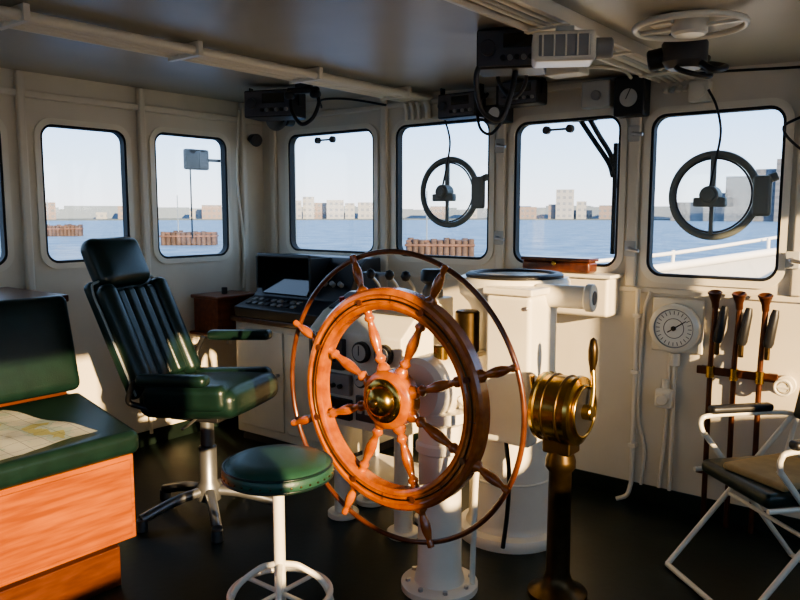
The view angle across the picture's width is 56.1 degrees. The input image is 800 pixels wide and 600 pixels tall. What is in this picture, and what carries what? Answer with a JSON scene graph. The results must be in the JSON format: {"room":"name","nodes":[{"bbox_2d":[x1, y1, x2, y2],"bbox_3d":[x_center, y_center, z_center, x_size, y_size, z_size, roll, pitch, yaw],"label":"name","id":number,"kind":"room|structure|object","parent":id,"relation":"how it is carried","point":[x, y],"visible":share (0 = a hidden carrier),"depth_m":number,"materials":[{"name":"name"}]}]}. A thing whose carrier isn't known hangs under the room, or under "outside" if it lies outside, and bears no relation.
{"room":"ship's wheelhouse","nodes":[
{"label":"ship's wheelhouse","id":0,"kind":"room"},
{"bbox_2d":[0,68,264,432],"bbox_3d":[-2.663,-0.090,3.688,0.060,2.420,5.230,5,8,38],"label":"wall","id":1,"kind":"structure","parent":0,"point":[100,381],"depth_m":4.77,"materials":[{"name":"paint"}]},
{"bbox_2d":[0,134,7,264],"bbox_3d":[-2.390,-0.565,3.961,0.048,0.808,0.568,5,8,38],"label":"gasket","id":2,"kind":"object","parent":1,"relation":"attached to","point":[3,234],"visible":1,"depth_m":4.18,"materials":[{"name":"black rubber"}]},
{"bbox_2d":[0,119,13,271],"bbox_3d":[-2.372,-0.564,3.947,0.014,0.870,0.630,5,8,38],"label":"trim","id":3,"kind":"structure","parent":1,"relation":"attached to","point":[3,131],"depth_m":4.18,"materials":[{"name":"white metal"}]},
{"bbox_2d":[13,70,35,290],"bbox_3d":[-2.120,-0.564,4.246,0.045,1.430,0.044,5,8,38],"label":"trim","id":4,"kind":"structure","parent":1,"relation":"attached to","point":[18,77],"depth_m":4.22,"materials":[{"name":"paint"}]},
{"bbox_2d":[33,118,134,268],"bbox_3d":[-1.897,-0.637,4.551,0.014,0.875,0.615,5,8,38],"label":"trim","id":5,"kind":"structure","parent":1,"relation":"attached to","point":[39,126],"depth_m":4.39,"materials":[{"name":"white metal"}]},
{"bbox_2d":[40,124,129,262],"bbox_3d":[-1.915,-0.639,4.565,0.048,0.813,0.553,5,8,38],"label":"gasket","id":6,"kind":"object","parent":1,"relation":"attached to","point":[123,161],"visible":0.59,"depth_m":4.71,"materials":[{"name":"black rubber"}]},
{"bbox_2d":[0,87,260,124],"bbox_3d":[-2.618,-1.082,3.556,0.030,0.040,5.140,5,8,38],"label":"trim","id":7,"kind":"structure","parent":1,"relation":"attached to","point":[3,90],"depth_m":4.64,"materials":[{"name":"paint"}]},
{"bbox_2d":[135,88,150,274],"bbox_3d":[-1.652,-0.633,4.841,0.045,1.430,0.044,5,8,38],"label":"trim","id":8,"kind":"structure","parent":1,"relation":"attached to","point":[139,92],"depth_m":4.81,"materials":[{"name":"paint"}]},
{"bbox_2d":[149,417,152,433],"bbox_3d":[-1.646,0.410,4.920,0.103,0.960,0.180,5,8,38],"label":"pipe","id":9,"kind":"object","parent":1,"relation":"attached to","point":[150,418],"visible":0.08,"depth_m":4.96,"materials":[{"name":"white metal"}]},
{"bbox_2d":[138,416,237,447],"bbox_3d":[-2.620,1.062,3.820,0.012,0.100,5.158,5,8,38],"label":"baseboard","id":10,"kind":"structure","parent":1,"relation":"attached to","point":[172,431],"depth_m":5.14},
{"bbox_2d":[149,127,232,263],"bbox_3d":[-1.421,-0.710,5.155,0.014,0.900,0.660,5,8,38],"label":"trim","id":11,"kind":"structure","parent":1,"relation":"attached to","point":[156,131],"depth_m":5.06,"materials":[{"name":"white metal"}]},
{"bbox_2d":[154,132,228,258],"bbox_3d":[-1.439,-0.712,5.169,0.048,0.838,0.598,5,8,38],"label":"gasket","id":12,"kind":"object","parent":1,"relation":"attached to","point":[221,143],"visible":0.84,"depth_m":5.35,"materials":[{"name":"black rubber"}]},
{"bbox_2d":[190,287,254,349],"bbox_3d":[-1.224,0.128,5.264,0.308,0.440,0.390,5,8,38],"label":"instrument box","id":13,"kind":"object","parent":1,"relation":"attached to","point":[212,310],"visible":0.62,"depth_m":5.13,"materials":[{"name":"brown wood"}]},
{"bbox_2d":[190,330,207,335],"bbox_3d":[-1.224,0.217,5.275,0.308,0.020,0.390,5,8,38],"label":"shelf","id":14,"kind":"object","parent":13,"relation":"attached to","point":[198,332],"depth_m":5.17,"materials":[{"name":"brown wood"}]},
{"bbox_2d":[236,110,245,287],"bbox_3d":[-1.151,-0.721,5.415,0.014,1.271,0.064,5,8,38],"label":"conduit","id":15,"kind":"object","parent":1,"relation":"attached to","point":[238,110],"visible":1,"depth_m":5.40,"materials":[{"name":"white metal"}]},
{"bbox_2d":[238,103,249,291],"bbox_3d":[-1.141,-0.710,5.491,0.045,1.430,0.044,5,8,38],"label":"trim","id":16,"kind":"structure","parent":1,"relation":"attached to","point":[242,125],"depth_m":5.46,"materials":[{"name":"paint"}]},
{"bbox_2d":[248,134,261,146],"bbox_3d":[-1.070,-1.157,5.438,0.089,0.096,0.168,-5,8,-34],"label":"spotlight","id":17,"kind":"object","parent":1,"relation":"attached to","point":[255,140],"visible":1,"depth_m":5.38,"materials":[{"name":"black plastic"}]},
{"bbox_2d":[0,0,799,102],"bbox_3d":[-0.324,-0.967,1.783,5.830,0.295,5.170,5,8,38],"label":"ceiling","id":18,"kind":"structure","parent":0,"point":[424,46],"depth_m":3.11,"materials":[{"name":"paint"}]},
{"bbox_2d":[0,2,432,120],"bbox_3d":[-1.385,-0.984,2.773,0.225,0.164,5.396,5,8,38],"label":"ceiling pipe","id":19,"kind":"object","parent":18,"relation":"attached to","point":[20,17],"depth_m":3.30,"materials":[{"name":"white metal"}]},
{"bbox_2d":[244,88,305,120],"bbox_3d":[-0.764,-1.198,4.557,0.336,0.189,0.230,2,7,18],"label":"radio","id":20,"kind":"object","parent":18,"relation":"attached to","point":[259,105],"visible":0.92,"depth_m":4.48,"materials":[{"name":"black plastic"}]},
{"bbox_2d":[266,120,295,130],"bbox_3d":[-0.773,-1.242,5.028,0.164,0.225,0.193,5,8,38],"label":"speaker","id":21,"kind":"object","parent":18,"relation":"attached to","point":[273,125],"visible":0.39,"depth_m":5.01},
{"bbox_2d":[284,83,320,125],"bbox_3d":[-0.551,-1.115,4.256,0.222,0.257,0.073,2,7,18],"label":"handset","id":22,"kind":"object","parent":18,"relation":"hanging from","point":[300,88],"visible":1,"depth_m":4.24,"materials":[{"name":"black plastic"}]},
{"bbox_2d":[320,97,385,107],"bbox_3d":[-0.350,-1.278,4.880,0.608,0.074,0.168,5,8,38],"label":"cable","id":23,"kind":"object","parent":18,"relation":"attached to","point":[332,98],"visible":0.83,"depth_m":4.80,"materials":[{"name":"black plastic"}]},
{"bbox_2d":[437,83,485,120],"bbox_3d":[0.349,-1.144,4.338,0.276,0.182,0.150,5,8,38],"label":"radio","id":24,"kind":"object","parent":18,"relation":"attached to","point":[461,105],"visible":0.94,"depth_m":4.29,"materials":[{"name":"black plastic"}]},
{"bbox_2d":[476,86,512,135],"bbox_3d":[0.530,-1.063,4.213,0.216,0.290,0.198,5,8,38],"label":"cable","id":25,"kind":"object","parent":18,"relation":"attached to","point":[496,110],"visible":0.65,"depth_m":4.22,"materials":[{"name":"black plastic"}]},
{"bbox_2d":[473,28,545,122],"bbox_3d":[0.482,-0.881,3.036,0.326,0.348,0.428,2,7,13],"label":"radio","id":26,"kind":"object","parent":18,"relation":"attached to","point":[505,51],"visible":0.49,"depth_m":2.86,"materials":[{"name":"black plastic"}]},
{"bbox_2d":[498,78,547,108],"bbox_3d":[0.659,-1.124,4.071,0.256,0.134,0.150,5,8,38],"label":"receiver","id":27,"kind":"object","parent":18,"relation":"attached to","point":[535,92],"visible":0.68,"depth_m":4.01,"materials":[{"name":"black plastic"}]},
{"bbox_2d":[444,0,694,93],"bbox_3d":[-0.186,-0.846,1.738,0.180,0.102,5.206,5,8,38],"label":"ceiling pipes","id":28,"kind":"object","parent":18,"relation":"attached to","point":[528,16],"depth_m":2.64,"materials":[{"name":"white metal"}]},
{"bbox_2d":[531,25,613,67],"bbox_3d":[0.588,-0.871,2.562,0.270,0.125,0.152,1,7,8],"label":"air vent","id":29,"kind":"object","parent":18,"relation":"attached to","point":[566,46],"depth_m":2.51,"materials":[{"name":"white metal"}]},
{"bbox_2d":[647,33,728,78],"bbox_3d":[1.161,-0.938,2.960,0.294,0.183,0.417,5,8,38],"label":"ceiling fan","id":30,"kind":"object","parent":18,"relation":"attached to","point":[685,57],"depth_m":2.82,"materials":[{"name":"black metal"}]},
{"bbox_2d":[632,9,750,41],"bbox_3d":[0.997,-0.946,2.580,0.382,0.071,0.382,5,8,38],"label":"ring","id":31,"kind":"object","parent":18,"relation":"attached to","point":[689,25],"visible":1,"depth_m":2.54,"materials":[{"name":"white metal"}]},
{"bbox_2d":[701,66,799,72],"bbox_3d":[1.781,-1.033,3.293,0.972,0.037,0.035,5,8,35],"label":"overhead cable","id":32,"kind":"object","parent":18,"relation":"attached to","point":[785,67],"visible":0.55,"depth_m":3.39,"materials":[{"name":"black plastic"}]},
{"bbox_2d":[87,421,799,599],"bbox_3d":[-0.324,1.360,2.056,5.950,0.080,5.290,5,8,38],"label":"floor","id":33,"kind":"structure","parent":0,"point":[620,549],"depth_m":3.43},
{"bbox_2d":[0,287,138,599],"bbox_3d":[-2.342,0.661,2.776,1.610,1.140,2.540,5,8,38],"label":"upholstered bench","id":34,"kind":"object","parent":33,"relation":"on","point":[66,506],"visible":1,"depth_m":3.00,"materials":[{"name":"brown wood"}]},
{"bbox_2d":[0,295,79,403],"bbox_3d":[-2.430,0.327,2.794,0.225,0.481,2.500,5,8,38],"label":"cushion","id":35,"kind":"object","parent":34,"relation":"on","point":[38,357],"depth_m":3.57,"materials":[{"name":"green leather"}]},
{"bbox_2d":[0,410,96,459],"bbox_3d":[-1.656,0.544,2.905,0.620,0.017,0.660,4,8,29],"label":"chart","id":36,"kind":"object","parent":34,"relation":"on","point":[20,433],"visible":1,"depth_m":3.00,"materials":[{"name":"paper"}]},
{"bbox_2d":[0,393,138,490],"bbox_3d":[-2.051,0.650,2.528,0.850,0.100,2.512,5,8,38],"label":"seat cushion","id":37,"kind":"object","parent":34,"relation":"on","point":[113,441],"depth_m":2.97,"materials":[{"name":"green leather"}]},
{"bbox_2d":[80,236,277,542],"bbox_3d":[-1.100,0.394,3.852,0.966,1.420,0.725,2,7,18],"label":"chair","id":38,"kind":"object","parent":33,"relation":"on","point":[155,358],"visible":0.98,"depth_m":3.74,"materials":[{"name":"green leather"}]},
{"bbox_2d":[220,444,334,599],"bbox_3d":[-0.396,0.886,2.472,0.365,0.766,0.365,4,8,33],"label":"bar stool","id":39,"kind":"object","parent":33,"relation":"on","point":[277,471],"visible":1,"depth_m":2.41,"materials":[{"name":"leather"}]},
{"bbox_2d":[230,315,393,456],"bbox_3d":[-0.566,0.539,5.041,1.020,0.855,0.615,5,8,38],"label":"cabinet","id":40,"kind":"object","parent":33,"relation":"on","point":[269,422],"depth_m":4.86,"materials":[{"name":"white metal"}]},
{"bbox_2d":[234,253,380,325],"bbox_3d":[-0.614,-0.096,4.970,0.840,0.420,0.558,5,8,38],"label":"console","id":41,"kind":"object","parent":40,"relation":"on","point":[285,283],"visible":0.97,"depth_m":4.89,"materials":[{"name":"black plastic"}]},
{"bbox_2d":[256,256,277,287],"bbox_3d":[-0.912,-0.201,5.179,0.020,0.220,0.200,5,8,38],"label":"hood","id":42,"kind":"object","parent":41,"relation":"attached to","point":[265,267],"depth_m":5.14,"materials":[{"name":"black plastic"}]},
{"bbox_2d":[257,253,331,259],"bbox_3d":[-0.709,-0.288,5.022,0.500,0.051,0.220,5,8,38],"label":"hood","id":43,"kind":"object","parent":41,"relation":"attached to","point":[260,256],"depth_m":4.93,"materials":[{"name":"black plastic"}]},
{"bbox_2d":[308,257,330,292],"bbox_3d":[-0.518,-0.165,4.873,0.020,0.220,0.200,5,8,38],"label":"hood","id":44,"kind":"object","parent":41,"relation":"attached to","point":[318,267],"depth_m":4.83,"materials":[{"name":"black plastic"}]},
{"bbox_2d":[309,268,452,541],"bbox_3d":[-0.109,0.482,3.726,0.580,1.275,0.470,5,8,38],"label":"console","id":45,"kind":"object","parent":33,"relation":"on","point":[395,329],"visible":0.42,"depth_m":3.57,"materials":[{"name":"white metal"}]},
{"bbox_2d":[334,453,418,485],"bbox_3d":[-0.066,0.859,3.794,0.460,0.030,0.300,5,8,38],"label":"shelf","id":46,"kind":"object","parent":45,"relation":"attached to","point":[382,465],"depth_m":3.79,"materials":[{"name":"white metal"}]},
{"bbox_2d":[398,344,478,599],"bbox_3d":[0.166,0.687,3.067,0.345,1.020,0.320,5,8,38],"label":"pedestal","id":47,"kind":"object","parent":33,"relation":"on","point":[439,573],"visible":0.72,"depth_m":3.01,"materials":[{"name":"white metal"}]},
{"bbox_2d":[290,249,526,548],"bbox_3d":[-0.026,0.372,2.854,0.260,1.131,1.110,-6,9,-40],"label":"wheel","id":48,"kind":"object","parent":47,"relation":"attached to","point":[391,396],"visible":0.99,"depth_m":2.77,"materials":[{"name":"brown wood"}]},
{"bbox_2d":[455,269,597,554],"bbox_3d":[0.587,0.511,3.497,0.722,1.270,0.617,5,8,38],"label":"gyro compass binnacle","id":49,"kind":"object","parent":33,"relation":"on","point":[526,302],"visible":0.69,"depth_m":3.31,"materials":[{"name":"white metal"}]},
{"bbox_2d":[455,309,479,352],"bbox_3d":[0.304,0.141,3.393,0.110,0.190,0.110,5,8,38],"label":"copper canister","id":50,"kind":"object","parent":49,"relation":"on","point":[468,319],"depth_m":3.34,"materials":[{"name":"gold metal"}]},
{"bbox_2d":[527,337,597,599],"bbox_3d":[0.641,0.670,2.998,0.261,1.070,0.276,5,8,38],"label":"engine telegraph","id":51,"kind":"object","parent":33,"relation":"on","point":[562,409],"visible":1,"depth_m":2.94,"materials":[{"name":"gold metal"}]},
{"bbox_2d":[665,390,799,599],"bbox_3d":[1.539,0.722,3.050,0.672,0.949,0.560,-1,7,-11],"label":"armchair","id":52,"kind":"object","parent":33,"relation":"on","point":[772,481],"visible":1,"depth_m":3.06,"materials":[{"name":"white metal"}]},
{"bbox_2d":[696,290,778,533],"bbox_3d":[1.624,0.541,3.653,0.370,1.175,0.122,5,8,38],"label":"rack","id":53,"kind":"object","parent":33,"relation":"on","point":[742,329],"visible":0.82,"depth_m":3.61,"materials":[{"name":"brown wood"}]},
{"bbox_2d":[262,65,799,518],"bbox_3d":[1.286,-0.122,3.957,5.950,2.420,0.060,5,8,38],"label":"wall","id":54,"kind":"structure","parent":0,"point":[605,451],"depth_m":3.95,"materials":[{"name":"paint"}]},
{"bbox_2d":[183,148,219,238],"bbox_3d":[-1.342,-0.834,5.907,0.676,0.700,0.205,1,7,8],"label":"mirror","id":55,"kind":"object","parent":54,"relation":"attached to","point":[193,159],"visible":0.7,"depth_m":5.89,"materials":[{"name":"black plastic"}]},
{"bbox_2d":[183,148,208,170],"bbox_3d":[-1.606,-1.106,5.912,0.050,0.160,0.220,5,8,38],"label":"mirror","id":56,"kind":"object","parent":55,"relation":"attached to","point":[193,159],"depth_m":5.88,"materials":[{"name":"black plastic"}]},
{"bbox_2d":[199,152,207,167],"bbox_3d":[-1.554,-1.109,5.935,0.006,0.120,0.080,5,8,38],"label":"mirror","id":57,"kind":"object","parent":55,"relation":"attached to","point":[203,156],"depth_m":5.93,"materials":[{"name":"grey mirror"}]},
{"bbox_2d":[269,128,277,253],"bbox_3d":[-0.936,-0.850,5.562,0.056,1.172,0.030,5,8,38],"label":"trim","id":58,"kind":"structure","parent":54,"relation":"attached to","point":[272,134],"depth_m":5.55,"materials":[{"name":"paint"}]},
{"bbox_2d":[288,129,373,253],"bbox_3d":[-0.476,-0.752,5.251,0.818,0.838,0.048,5,8,38],"label":"gasket","id":59,"kind":"object","parent":54,"relation":"attached to","point":[291,153],"visible":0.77,"depth_m":5.45,"materials":[{"name":"black rubber"}]},
{"bbox_2d":[314,136,335,143],"bbox_3d":[-0.518,-1.107,5.188,0.184,0.044,0.030,5,8,38],"label":"window latch","id":60,"kind":"object","parent":59,"relation":"attached to","point":[332,139],"depth_m":5.17,"materials":[{"name":"grey metal"}]},
{"bbox_2d":[284,123,378,256],"bbox_3d":[-0.490,-0.750,5.233,0.880,0.900,0.014,5,8,38],"label":"trim","id":61,"kind":"structure","parent":54,"relation":"attached to","point":[370,127],"depth_m":5.15,"materials":[{"name":"white metal"}]},
{"bbox_2d":[380,100,388,270],"bbox_3d":[-0.103,-0.758,4.917,0.056,1.139,0.030,5,8,38],"label":"trim","id":62,"kind":"structure","parent":54,"relation":"attached to","point":[383,109],"depth_m":4.90,"materials":[{"name":"paint"}]},
{"bbox_2d":[396,118,489,259],"bbox_3d":[0.267,-0.682,4.675,0.711,0.843,0.048,5,8,38],"label":"gasket","id":63,"kind":"object","parent":54,"relation":"attached to","point":[401,130],"visible":0.63,"depth_m":4.83,"materials":[{"name":"black rubber"}]},
{"bbox_3d":[0.279,-0.684,4.690,0.687,0.819,0.006,5,8,38],"label":"glass pane","id":64,"kind":"object","parent":63,"relation":"attached to","visible":0},
{"bbox_2d":[420,120,488,227],"bbox_3d":[0.303,-0.796,4.538,0.510,0.721,0.128,5,8,38],"label":"screen","id":65,"kind":"object","parent":64,"relation":"attached to","point":[443,192],"visible":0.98,"depth_m":4.54,"materials":[{"name":"grey metal"}]},
{"bbox_2d":[391,116,495,264],"bbox_3d":[0.253,-0.680,4.657,0.773,0.905,0.014,5,8,38],"label":"trim","id":66,"kind":"structure","parent":54,"relation":"attached to","point":[492,155],"depth_m":4.63,"materials":[{"name":"white metal"}]},
{"bbox_2d":[494,231,504,244],"bbox_3d":[0.577,-0.362,4.375,0.092,0.080,0.054,5,8,38],"label":"dog","id":67,"kind":"object","parent":54,"relation":"attached to","point":[498,235],"visible":1,"depth_m":4.39},
{"bbox_2d":[495,139,505,152],"bbox_3d":[0.577,-0.888,4.313,0.092,0.080,0.054,5,8,38],"label":"dog","id":68,"kind":"object","parent":54,"relation":"attached to","point":[500,146],"visible":1,"depth_m":4.32},
{"bbox_2d":[495,124,506,268],"bbox_3d":[0.591,-0.681,4.381,0.056,1.112,0.030,5,8,38],"label":"trim","id":69,"kind":"structure","parent":54,"relation":"attached to","point":[502,131],"depth_m":4.38,"materials":[{"name":"paint"}]},
{"bbox_2d":[261,61,799,122],"bbox_3d":[1.261,-1.129,3.807,5.830,0.035,0.022,5,8,38],"label":"trim","id":70,"kind":"structure","parent":54,"relation":"attached to","point":[575,85],"depth_m":4.37,"materials":[{"name":"paint"}]},
{"bbox_2d":[513,115,620,266],"bbox_3d":[0.924,-0.596,4.168,0.637,0.808,0.048,5,8,38],"label":"gasket","id":71,"kind":"object","parent":54,"relation":"attached to","point":[517,172],"visible":0.7,"depth_m":4.30,"materials":[{"name":"black rubber"}]},
{"bbox_2d":[542,124,574,134],"bbox_3d":[0.869,-0.936,4.117,0.184,0.044,0.030,5,8,38],"label":"handle","id":72,"kind":"object","parent":71,"relation":"attached to","point":[569,128],"depth_m":4.11,"materials":[{"name":"grey metal"}]},
{"bbox_2d":[507,108,627,272],"bbox_3d":[0.910,-0.594,4.151,0.699,0.870,0.014,5,8,38],"label":"trim","id":73,"kind":"structure","parent":54,"relation":"attached to","point":[615,265],"depth_m":4.03,"materials":[{"name":"white metal"}]},
{"bbox_2d":[515,268,623,317],"bbox_3d":[0.885,-0.044,4.128,0.640,0.225,0.180,5,8,38],"label":"shelf","id":74,"kind":"object","parent":54,"relation":"attached to","point":[607,284],"visible":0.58,"depth_m":3.94,"materials":[{"name":"metal"}]},
{"bbox_2d":[521,255,598,273],"bbox_3d":[0.868,-0.196,4.105,0.410,0.080,0.130,5,8,38],"label":"case","id":75,"kind":"object","parent":74,"relation":"on","point":[586,265],"visible":0.98,"depth_m":4.05,"materials":[{"name":"brown wood"}]},
{"bbox_2d":[381,271,799,302],"bbox_3d":[1.263,-0.054,3.935,5.829,0.030,0.016,5,8,38],"label":"trim","id":76,"kind":"structure","parent":54,"relation":"attached to","point":[776,298],"depth_m":3.80,"materials":[{"name":"paint"}]},
{"bbox_2d":[573,120,618,253],"bbox_3d":[1.071,-0.673,4.152,0.294,0.830,0.060,5,8,38],"label":"windscreen wiper","id":77,"kind":"object","parent":54,"relation":"attached to","point":[611,160],"visible":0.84,"depth_m":4.09,"materials":[{"name":"black metal"}]},
{"bbox_2d":[581,79,614,109],"bbox_3d":[1.031,-1.074,3.918,0.160,0.140,0.110,5,8,38],"label":"switch box","id":78,"kind":"object","parent":54,"relation":"attached to","point":[596,94],"visible":0.93,"depth_m":3.88,"materials":[{"name":"grey"}]},
{"bbox_2d":[591,90,600,99],"bbox_3d":[1.013,-1.059,3.880,0.050,0.050,0.025,5,8,38],"label":"switch","id":79,"kind":"object","parent":78,"relation":"attached to","point":[595,94],"depth_m":3.87,"materials":[{"name":"grey plastic"}]},
{"bbox_2d":[413,433,799,539],"bbox_3d":[1.264,1.034,4.064,5.830,0.100,0.012,5,8,38],"label":"baseboard","id":80,"kind":"structure","parent":54,"relation":"attached to","point":[675,500],"depth_m":3.93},
{"bbox_2d":[624,241,638,255],"bbox_3d":[1.202,-0.266,3.894,0.092,0.080,0.054,5,8,38],"label":"dog","id":81,"kind":"object","parent":54,"relation":"attached to","point":[630,249],"visible":1,"depth_m":3.91},
{"bbox_2d":[613,75,650,118],"bbox_3d":[1.173,-1.029,3.794,0.160,0.200,0.102,5,8,38],"label":"indicator","id":82,"kind":"object","parent":54,"relation":"attached to","point":[631,96],"visible":0.88,"depth_m":3.76,"materials":[{"name":"black plastic"}]},
{"bbox_2d":[615,289,651,500],"bbox_3d":[1.236,0.513,3.989,0.148,1.149,0.068,1,7,5],"label":"conduit","id":83,"kind":"object","parent":54,"relation":"attached to","point":[637,315],"visible":1,"depth_m":3.98,"materials":[{"name":"white metal"}]},
{"bbox_2d":[625,117,641,286],"bbox_3d":[1.216,-0.612,3.897,0.056,1.087,0.030,5,8,38],"label":"trim","id":84,"kind":"structure","parent":54,"relation":"attached to","point":[635,147],"depth_m":3.90,"materials":[{"name":"paint"}]},
{"bbox_2d":[628,125,642,141],"bbox_3d":[1.201,-0.852,3.826,0.092,0.080,0.054,5,8,38],"label":"dog","id":85,"kind":"object","parent":54,"relation":"attached to","point":[634,133],"visible":1,"depth_m":3.84},
{"bbox_2d":[654,379,673,408],"bbox_3d":[1.361,0.479,3.854,0.090,0.150,0.120,5,8,38],"label":"wall outlet","id":86,"kind":"object","parent":54,"relation":"attached to","point":[664,397],"visible":0.99,"depth_m":3.82,"materials":[{"name":"white plastic"}]},
{"bbox_2d":[649,296,704,490],"bbox_3d":[1.400,0.494,3.850,0.260,1.011,0.080,5,8,38],"label":"gauge","id":87,"kind":"object","parent":54,"relation":"attached to","point":[676,326],"depth_m":3.80,"materials":[{"name":"white metal"}]},
{"bbox_2d":[688,80,712,102],"bbox_3d":[1.455,-1.011,3.637,0.100,0.100,0.070,5,8,38],"label":"junction box","id":88,"kind":"object","parent":54,"relation":"attached to","point":[697,93],"visible":1,"depth_m":3.61,"materials":[{"name":"white plastic"}]},
{"bbox_2d":[646,105,786,281],"bbox_3d":[1.544,-0.514,3.691,0.632,0.826,0.048,5,8,38],"label":"gasket","id":89,"kind":"object","parent":54,"relation":"attached to","point":[661,118],"visible":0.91,"depth_m":3.75,"materials":[{"name":"black rubber"}]},
{"bbox_3d":[1.555,-0.516,3.705,0.608,0.802,0.006,5,8,38],"label":"glass pane","id":90,"kind":"object","parent":89,"relation":"attached to","visible":0},
{"bbox_2d":[668,89,778,239],"bbox_3d":[1.533,-0.645,3.589,0.510,0.721,0.128,5,8,38],"label":"screen","id":91,"kind":"object","parent":90,"relation":"attached to","point":[710,196],"visible":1,"depth_m":3.59,"materials":[{"name":"grey metal"}]},
{"bbox_2d":[640,98,795,288],"bbox_3d":[1.530,-0.512,3.672,0.694,0.888,0.014,5,8,38],"label":"trim","id":92,"kind":"structure","parent":54,"relation":"attached to","point":[784,105],"depth_m":3.62,"materials":[{"name":"white metal"}]},
{"bbox_2d":[773,375,796,396],"bbox_3d":[1.801,0.404,3.513,0.090,0.090,0.097,5,8,38],"label":"valve","id":93,"kind":"object","parent":54,"relation":"attached to","point":[785,384],"visible":1,"depth_m":3.49,"materials":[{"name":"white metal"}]},
{"bbox_2d":[782,116,799,149],"bbox_3d":[1.795,-0.823,3.344,0.157,0.367,0.027,2,7,19],"label":"hanging wire","id":94,"kind":"object","parent":54,"relation":"hanging from","point":[797,118],"visible":1,"depth_m":3.37,"materials":[{"name":"black plastic"}]},
{"bbox_2d":[785,251,799,268],"bbox_3d":[1.808,-0.180,3.428,0.092,0.080,0.054,5,8,38],"label":"dog","id":95,"kind":"object","parent":54,"relation":"attached to","point":[792,260],"visible":1,"depth_m":3.44},
{"bbox_2d":[790,130,799,296],"bbox_3d":[1.837,-0.543,3.416,0.056,1.063,0.030,5,8,38],"label":"trim","id":96,"kind":"structure","parent":54,"relation":"attached to","point":[795,273],"depth_m":3.44,"materials":[{"name":"paint"}]},
{"bbox_2d":[545,65,632,78],"bbox_3d":[0.920,-1.097,3.608,0.299,0.064,0.402,5,8,38],"label":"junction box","id":97,"kind":"object","parent":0,"point":[564,72],"depth_m":3.50,"materials":[{"name":"white metal"}]},
{"label":"outside","id":98,"kind":"structure","parent":0,"visible":0},
{"bbox_2d":[0,220,777,264],"bbox_3d":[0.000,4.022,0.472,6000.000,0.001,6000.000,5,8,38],"label":"harbour water","id":99,"kind":"structure","parent":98,"point":[566,238],"depth_m":124.97,"materials":[{"name":"blue liquid"}]},
{"bbox_2d":[47,203,83,235],"bbox_3d":[-57.626,-13.405,126.300,7.700,7.300,2.500,-2,7,-17],"label":"mooring dolphin","id":100,"kind":"object","parent":99,"relation":"in","point":[67,229],"visible":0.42,"depth_m":125.86,"materials":[{"name":"brown wood"}]},
{"bbox_2d":[159,195,218,245],"bbox_3d":[-26.030,-9.350,92.593,6.800,7.100,2.500,-1,7,-7],"label":"mooring dolphin","id":101,"kind":"object","parent":99,"relation":"in","point":[179,237],"visible":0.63,"depth_m":91.72,"materials":[{"name":"brown wood"}]},
{"bbox_2d":[46,159,780,221],"bbox_3d":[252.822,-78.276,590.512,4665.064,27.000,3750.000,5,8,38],"label":"city","id":102,"kind":"object","parent":99,"relation":"on","point":[737,193],"visible":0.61,"depth_m":390.33,"materials":[{"name":"beige"}]},
{"bbox_2d":[405,191,474,256],"bbox_3d":[3.713,-6.564,69.267,6.400,7.000,2.500,1,7,5],"label":"mooring dolphin","id":103,"kind":"object","parent":99,"relation":"in","point":[445,246],"visible":0.58,"depth_m":68.33,"materials":[{"name":"brown wood"}]},
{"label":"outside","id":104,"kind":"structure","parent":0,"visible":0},
{"bbox_2d":[596,236,776,277],"bbox_3d":[1.581,1.170,4.017,7.329,2.840,14.020,5,8,38],"label":"foredeck","id":105,"kind":"object","parent":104,"point":[758,263],"visible":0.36,"depth_m":8.33,"materials":[{"name":"white paint"}]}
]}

